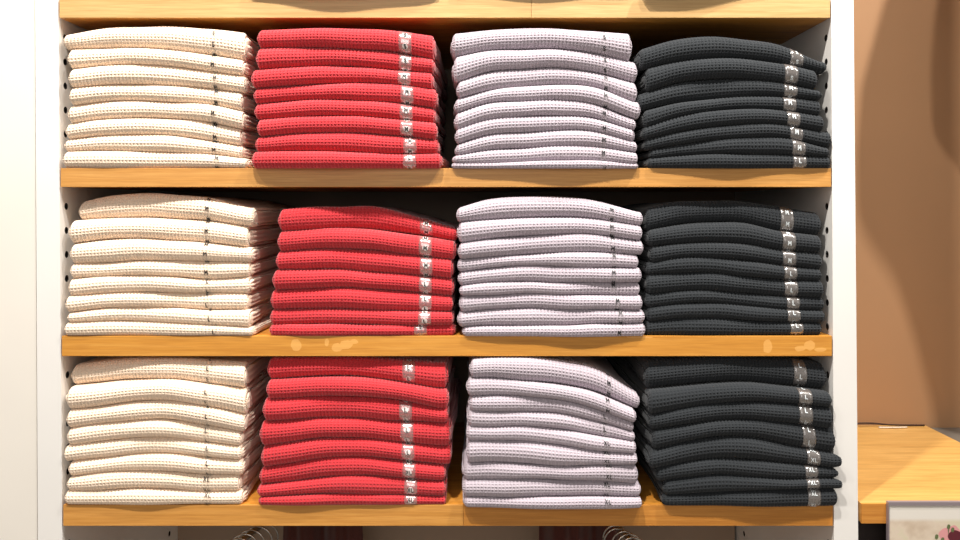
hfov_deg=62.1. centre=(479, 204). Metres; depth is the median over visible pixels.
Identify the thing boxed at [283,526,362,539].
garment
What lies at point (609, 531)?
hanger
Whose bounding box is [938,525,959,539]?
flower
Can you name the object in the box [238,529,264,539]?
hanger
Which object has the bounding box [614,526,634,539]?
display arm
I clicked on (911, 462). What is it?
side table
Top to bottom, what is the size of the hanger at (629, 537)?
0.116 m
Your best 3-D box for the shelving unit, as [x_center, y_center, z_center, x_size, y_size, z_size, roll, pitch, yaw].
[-0.042,0.225,1.254,1.094,2.250,0.411,0,0,0]
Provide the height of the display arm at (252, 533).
0.061 m
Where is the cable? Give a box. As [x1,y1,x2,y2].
[857,422,924,425]
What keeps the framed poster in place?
attached to the side table
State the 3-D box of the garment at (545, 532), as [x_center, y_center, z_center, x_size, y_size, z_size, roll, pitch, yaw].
[0.168,0.713,1.352,0.156,0.574,0.068,0,0,0]
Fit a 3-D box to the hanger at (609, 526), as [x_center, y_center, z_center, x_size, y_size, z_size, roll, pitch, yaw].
[0.203,0.537,1.201,0.364,0.112,0.011,0,0,0]
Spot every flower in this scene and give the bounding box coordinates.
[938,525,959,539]
[948,530,959,539]
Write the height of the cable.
0.008 m
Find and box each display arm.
[241,526,263,539]
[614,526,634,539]
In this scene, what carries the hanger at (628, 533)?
hanging from the display arm at (618, 530)
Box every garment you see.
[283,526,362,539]
[539,526,619,539]
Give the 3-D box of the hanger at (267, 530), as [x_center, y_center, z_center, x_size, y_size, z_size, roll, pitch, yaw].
[-0.328,0.536,1.177,0.364,0.125,0.011,0,0,0]
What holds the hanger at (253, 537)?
hanging from the display arm at (252, 533)
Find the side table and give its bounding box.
[857,425,959,539]
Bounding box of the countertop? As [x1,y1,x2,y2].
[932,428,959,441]
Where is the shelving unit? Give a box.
[35,0,857,539]
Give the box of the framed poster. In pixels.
[886,500,959,539]
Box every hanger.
[233,533,256,539]
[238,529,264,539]
[245,526,272,539]
[603,526,624,539]
[604,528,625,539]
[612,531,637,539]
[618,533,639,539]
[625,537,641,539]
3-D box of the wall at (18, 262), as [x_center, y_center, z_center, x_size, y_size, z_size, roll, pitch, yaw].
[-1.389,0.225,1.276,1.622,2.250,0.449,0,0,0]
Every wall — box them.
[0,0,37,539]
[854,0,959,427]
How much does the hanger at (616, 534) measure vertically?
0.114 m
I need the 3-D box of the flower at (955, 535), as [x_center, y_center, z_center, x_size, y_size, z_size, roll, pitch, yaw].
[0.623,0.435,1.042,0.023,0.020,0.001,0,0,0]
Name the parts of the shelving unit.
panel, shelf, shelf, shelf, shelf, panel, panel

